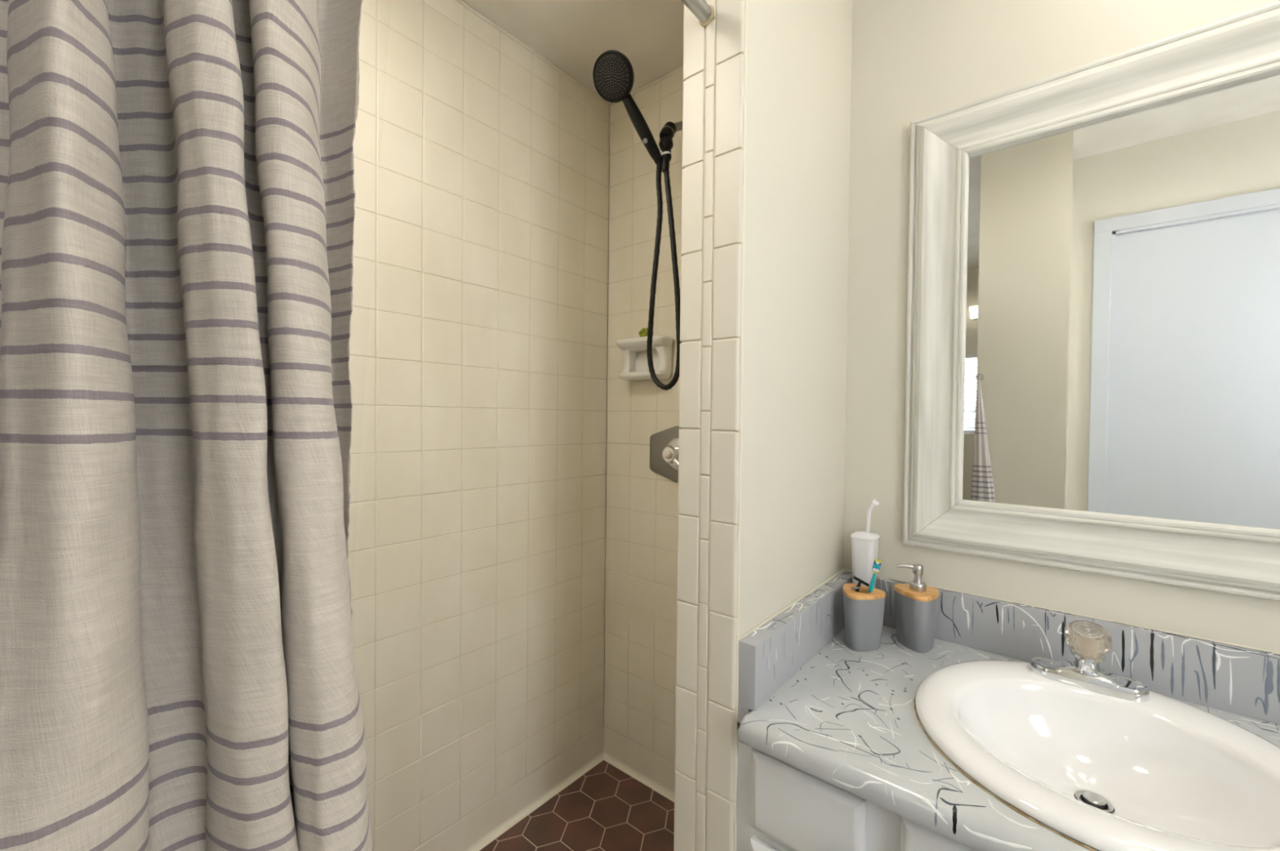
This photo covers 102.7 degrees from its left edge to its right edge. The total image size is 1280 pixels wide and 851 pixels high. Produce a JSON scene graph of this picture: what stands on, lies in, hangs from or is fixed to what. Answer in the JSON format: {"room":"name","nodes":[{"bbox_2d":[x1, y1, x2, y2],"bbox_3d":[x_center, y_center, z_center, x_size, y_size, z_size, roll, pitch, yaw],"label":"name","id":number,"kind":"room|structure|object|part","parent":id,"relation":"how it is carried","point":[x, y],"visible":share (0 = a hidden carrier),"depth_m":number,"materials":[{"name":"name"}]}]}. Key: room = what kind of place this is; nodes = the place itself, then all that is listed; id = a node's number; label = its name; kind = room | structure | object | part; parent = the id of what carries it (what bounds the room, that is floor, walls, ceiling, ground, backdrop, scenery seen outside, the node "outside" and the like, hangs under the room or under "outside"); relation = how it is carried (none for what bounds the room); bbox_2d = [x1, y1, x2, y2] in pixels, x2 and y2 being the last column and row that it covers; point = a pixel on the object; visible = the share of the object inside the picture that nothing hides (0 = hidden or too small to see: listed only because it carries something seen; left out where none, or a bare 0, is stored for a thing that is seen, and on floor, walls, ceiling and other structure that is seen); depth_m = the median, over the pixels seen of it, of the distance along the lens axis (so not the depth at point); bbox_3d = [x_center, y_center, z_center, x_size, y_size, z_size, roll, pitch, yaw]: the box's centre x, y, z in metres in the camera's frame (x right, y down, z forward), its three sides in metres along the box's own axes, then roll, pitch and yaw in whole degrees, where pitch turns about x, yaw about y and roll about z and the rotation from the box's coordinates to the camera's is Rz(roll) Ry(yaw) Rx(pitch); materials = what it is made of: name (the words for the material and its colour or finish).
{"room":"bathroom","nodes":[
{"label":"bathroom","id":0,"kind":"room"},
{"bbox_2d":[347,0,609,850],"bbox_3d":[-0.650,0.004,1.219,0.120,2.500,1.770,1,1,40],"label":"wall","id":1,"kind":"structure","parent":0,"point":[478,340],"depth_m":1.37,"materials":[{"name":"beige tile"}]},
{"bbox_2d":[463,751,674,850],"bbox_3d":[-0.349,1.153,0.982,0.686,0.016,1.520,1,1,40],"label":"trim","id":2,"kind":"structure","parent":1,"relation":"attached to","point":[512,820],"depth_m":1.61,"materials":[{"name":"beige tile"}]},
{"bbox_2d":[456,0,683,104],"bbox_3d":[-0.319,-1.085,1.010,0.621,0.012,1.420,1,1,40],"label":"trim","id":3,"kind":"structure","parent":1,"relation":"attached to","point":[460,2],"depth_m":1.53,"materials":[{"name":"beige"}]},
{"bbox_2d":[461,0,684,105],"bbox_3d":[-0.357,-1.146,0.923,0.710,0.124,1.640,1,1,40],"label":"ceiling","id":4,"kind":"structure","parent":0,"point":[571,35],"depth_m":1.41,"materials":[{"name":"paint"}]},
{"bbox_2d":[479,759,674,850],"bbox_3d":[-0.344,1.191,0.978,0.700,0.060,1.520,1,1,40],"label":"floor","id":5,"kind":"structure","parent":0,"point":[606,808],"depth_m":1.50,"materials":[{"name":"brown tile"}]},
{"bbox_2d":[673,0,852,850],"bbox_3d":[-0.051,-0.009,0.676,0.124,2.456,1.640,1,1,40],"label":"wall partition","id":6,"kind":"structure","parent":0,"point":[766,83],"depth_m":0.90,"materials":[{"name":"beige paint"}]},
{"bbox_2d":[680,0,714,26],"bbox_3d":[-0.199,-0.695,0.496,0.030,0.032,0.978,1,1,40],"label":"curtain rod","id":7,"kind":"object","parent":6,"relation":"attached to","point":[704,13],"visible":1,"depth_m":0.85,"materials":[{"name":"grey metal"}]},
{"bbox_2d":[0,0,373,850],"bbox_3d":[-0.374,0.187,0.357,0.291,1.725,0.499,1,1,40],"label":"shower curtain","id":8,"kind":"object","parent":7,"relation":"hanging from","point":[178,672],"visible":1,"depth_m":0.35,"materials":[{"name":"fabric"}]},
{"bbox_2d":[737,704,751,722],"bbox_3d":[0.339,0.477,1.048,0.022,0.029,0.532,1,1,40],"label":"trim","id":9,"kind":"structure","parent":6,"relation":"attached to","point":[743,711],"depth_m":0.84,"materials":[{"name":"grey"}]},
{"bbox_2d":[737,569,852,711],"bbox_3d":[0.344,0.409,1.044,0.034,0.107,0.533,1,1,40],"label":"backsplash","id":10,"kind":"structure","parent":6,"relation":"attached to","point":[768,656],"depth_m":0.93,"materials":[{"name":"grey stone"}]},
{"bbox_2d":[603,0,1279,813],"bbox_3d":[0.967,0.026,0.948,2.724,2.500,0.120,1,1,40],"label":"wall","id":11,"kind":"structure","parent":0,"point":[912,60],"depth_m":1.21,"materials":[{"name":"beige paint"}]},
{"bbox_2d":[616,334,673,381],"bbox_3d":[0.012,-0.209,1.614,0.196,0.130,0.074,1,1,40],"label":"soap dish","id":12,"kind":"object","parent":11,"relation":"attached to","point":[634,353],"visible":0.98,"depth_m":1.60,"materials":[{"name":"white ceramic"}]},
{"bbox_2d":[638,327,648,337],"bbox_3d":[0.019,-0.290,1.609,0.046,0.034,0.048,1,1,40],"label":"succulent","id":13,"kind":"object","parent":12,"relation":"on","point":[643,332],"visible":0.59,"depth_m":1.59,"materials":[{"name":"green plant"}]},
{"bbox_2d":[618,370,670,381],"bbox_3d":[0.012,-0.156,1.617,0.177,0.024,0.070,1,1,40],"label":"tray","id":14,"kind":"object","parent":12,"relation":"on","point":[629,375],"depth_m":1.59,"materials":[{"name":"white ceramic"}]},
{"bbox_2d":[649,426,681,482],"bbox_3d":[0.102,0.089,1.535,0.244,0.174,0.084,1,1,40],"label":"shower valve","id":15,"kind":"object","parent":11,"relation":"attached to","point":[664,445],"visible":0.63,"depth_m":1.59,"materials":[{"name":"grey metal"}]},
{"bbox_3d":[0.111,0.100,1.520,0.090,0.083,0.050,1,1,40],"label":"lever","id":16,"kind":"part","parent":15,"relation":"part of","materials":[{"name":"silver metal"}]},
{"bbox_2d":[658,120,682,161],"bbox_3d":[0.132,-0.780,1.404,0.068,0.189,0.238,1,1,40],"label":"shower arm","id":17,"kind":"object","parent":11,"relation":"attached to","point":[667,133],"visible":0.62,"depth_m":1.32},
{"bbox_2d":[592,49,662,164],"bbox_3d":[-0.020,-0.788,1.267,0.190,0.226,0.092,0,1,-16],"label":"shower head","id":18,"kind":"object","parent":17,"relation":"attached to","point":[613,74],"visible":1,"depth_m":1.26,"materials":[{"name":"black plastic"}]},
{"bbox_3d":[-0.067,-0.850,1.248,0.095,0.081,0.058,1,1,40],"label":"spray plate","id":19,"kind":"part","parent":18,"relation":"part of","materials":[{"name":"black plastic"}]},
{"bbox_3d":[-0.006,-0.773,1.293,0.151,0.195,0.032,0,1,-28],"label":"handle","id":20,"kind":"part","parent":18,"relation":"part of","materials":[{"name":"black plastic"}]},
{"bbox_2d":[646,155,682,390],"bbox_3d":[0.059,-0.393,1.336,0.114,0.600,0.036,1,1,40],"label":"shower hose","id":21,"kind":"object","parent":18,"relation":"hanging from","point":[664,165],"visible":0.89,"depth_m":1.33,"materials":[{"name":"black rubber"}]},
{"bbox_2d":[661,151,671,155],"bbox_3d":[0.068,-0.701,1.324,0.026,0.008,0.026,1,1,40],"label":"washer","id":22,"kind":"object","parent":17,"relation":"in","point":[664,153],"depth_m":1.31,"materials":[{"name":"white plastic"}]},
{"bbox_2d":[738,568,1279,653],"bbox_3d":[0.737,0.364,0.718,1.054,0.004,0.531,1,1,40],"label":"trim","id":23,"kind":"structure","parent":11,"relation":"attached to","point":[841,571],"depth_m":0.97,"materials":[{"name":"beige"}]},
{"bbox_2d":[875,576,1279,724],"bbox_3d":[0.912,0.417,0.904,1.020,0.107,0.020,1,1,40],"label":"backsplash","id":24,"kind":"structure","parent":11,"relation":"attached to","point":[1237,679],"depth_m":0.91,"materials":[{"name":"grey stone"}]},
{"bbox_2d":[902,0,1279,600],"bbox_3d":[0.909,-0.199,0.894,0.804,0.949,0.032,1,1,40],"label":"framed mirror","id":25,"kind":"object","parent":11,"relation":"attached to","point":[1093,352],"visible":1,"depth_m":0.93,"materials":[{"name":"white painted wood"},{"name":"mirror glass"}]},
{"bbox_3d":[0.904,0.219,0.900,0.803,0.114,0.032,1,1,40],"label":"frame rail","id":26,"kind":"part","parent":25,"relation":"part of","materials":[{"name":"white wood"}]},
{"bbox_3d":[0.913,-0.617,0.888,0.803,0.114,0.032,1,1,40],"label":"frame rail","id":27,"kind":"part","parent":25,"relation":"part of","materials":[{"name":"white wood"}]},
{"bbox_2d":[959,72,1279,528],"bbox_3d":[0.910,-0.199,0.896,0.588,0.733,0.003,1,1,40],"label":"mirror glass","id":28,"kind":"object","parent":25,"relation":"on","point":[1121,318],"depth_m":0.92,"materials":[{"name":"silver mirror"}]},
{"bbox_3d":[-0.509,1.207,-0.237,3.200,0.060,3.600,1,1,40],"label":"floor","id":29,"kind":"structure","parent":0,"visible":0},
{"bbox_2d":[736,728,976,850],"bbox_3d":[0.713,0.845,0.709,1.042,0.663,0.575,1,1,40],"label":"vanity cabinet","id":30,"kind":"object","parent":29,"relation":"on","point":[781,806],"visible":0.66,"depth_m":0.76,"materials":[{"name":"white wood"}]},
{"bbox_3d":[0.245,0.736,0.772,0.174,0.134,0.018,1,1,40],"label":"drawer","id":31,"kind":"part","parent":30,"relation":"part of","materials":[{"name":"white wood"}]},
{"bbox_3d":[0.247,0.586,0.770,0.174,0.126,0.018,1,1,40],"label":"drawer","id":32,"kind":"part","parent":30,"relation":"part of","materials":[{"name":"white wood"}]},
{"bbox_3d":[0.489,0.790,0.570,0.370,0.532,0.018,1,1,40],"label":"door","id":33,"kind":"part","parent":30,"relation":"part of","materials":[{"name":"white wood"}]},
{"bbox_2d":[737,625,1279,850],"bbox_3d":[0.733,0.491,0.699,1.031,0.040,0.566,1,1,40],"label":"countertop","id":34,"kind":"structure","parent":30,"relation":"on","point":[846,718],"depth_m":0.77,"materials":[{"name":"grey stone"}]},
{"bbox_2d":[842,582,885,650],"bbox_3d":[0.464,0.405,1.074,0.086,0.116,0.084,1,1,40],"label":"toothbrush holder","id":35,"kind":"object","parent":34,"relation":"on","point":[864,611],"visible":0.96,"depth_m":1.05,"materials":[{"name":"grey plastic"}]},
{"bbox_2d":[851,575,869,591],"bbox_3d":[0.467,0.342,1.082,0.039,0.044,0.019,1,1,0],"label":"razor","id":36,"kind":"object","parent":35,"relation":"on","point":[858,586],"visible":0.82,"depth_m":1.08,"materials":[{"name":"black plastic"}]},
{"bbox_3d":[0.460,0.348,1.084,0.022,0.034,0.009,0,1,-18],"label":"handle","id":37,"kind":"part","parent":36,"relation":"part of","materials":[{"name":"black"}]},
{"bbox_3d":[0.465,0.355,1.073,0.086,0.016,0.084,1,1,40],"label":"bamboo lid","id":38,"kind":"part","parent":35,"relation":"part of","materials":[{"name":"brown wood"}]},
{"bbox_2d":[867,558,881,592],"bbox_3d":[0.494,0.321,1.079,0.029,0.083,0.017,1,1,15],"label":"toothbrush","id":39,"kind":"object","parent":35,"relation":"on","point":[877,563],"visible":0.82,"depth_m":1.07,"materials":[{"name":"teal plastic"}]},
{"bbox_3d":[0.489,0.335,1.079,0.020,0.056,0.009,0,1,-14],"label":"handle","id":40,"kind":"part","parent":39,"relation":"part of","materials":[{"name":"teal plastic"}]},
{"bbox_2d":[850,498,879,587],"bbox_3d":[0.515,0.314,1.171,0.056,0.298,0.062,1,1,40],"label":"brush holder","id":41,"kind":"object","parent":34,"relation":"on","point":[864,544],"visible":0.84,"depth_m":1.15,"materials":[{"name":"white plastic"}]},
{"bbox_3d":[0.515,0.251,1.171,0.054,0.012,0.062,1,1,40],"label":"lid","id":42,"kind":"part","parent":41,"relation":"part of","materials":[{"name":"white plastic"}]},
{"bbox_2d":[893,563,939,652],"bbox_3d":[0.581,0.379,1.082,0.084,0.170,0.087,1,1,40],"label":"soap dispenser","id":43,"kind":"object","parent":34,"relation":"on","point":[916,603],"visible":1,"depth_m":1.06,"materials":[{"name":"grey plastic"}]},
{"bbox_3d":[0.567,0.300,1.087,0.043,0.009,0.008,1,1,21],"label":"spout","id":44,"kind":"part","parent":43,"relation":"part of","materials":[{"name":"silver metal"}]},
{"bbox_2d":[893,589,938,652],"bbox_3d":[0.581,0.410,1.083,0.082,0.108,0.085,1,1,40],"label":"bottle","id":45,"kind":"object","parent":43,"relation":"on","point":[916,610],"depth_m":1.05,"materials":[{"name":"grey plastic"}]},
{"bbox_2d":[1030,619,1149,702],"bbox_3d":[0.778,0.399,0.889,0.158,0.112,0.078,1,1,40],"label":"faucet","id":46,"kind":"object","parent":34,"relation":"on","point":[1090,642],"visible":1,"depth_m":0.88,"materials":[{"name":"silver metal"}]},
{"bbox_3d":[0.774,0.370,0.883,0.063,0.053,0.064,1,1,40],"label":"faceted knob","id":47,"kind":"part","parent":46,"relation":"part of","materials":[{"name":"clear plastic"}]},
{"bbox_3d":[0.785,0.445,0.899,0.158,0.020,0.054,1,1,40],"label":"plate","id":48,"kind":"part","parent":46,"relation":"part of","materials":[{"name":"silver metal"}]},
{"bbox_2d":[913,659,1279,850],"bbox_3d":[0.674,0.526,0.748,0.485,0.148,0.502,1,1,40],"label":"sink","id":49,"kind":"object","parent":34,"relation":"in","point":[1172,774],"visible":0.91,"depth_m":0.79,"materials":[{"name":"white ceramic"}]}
]}

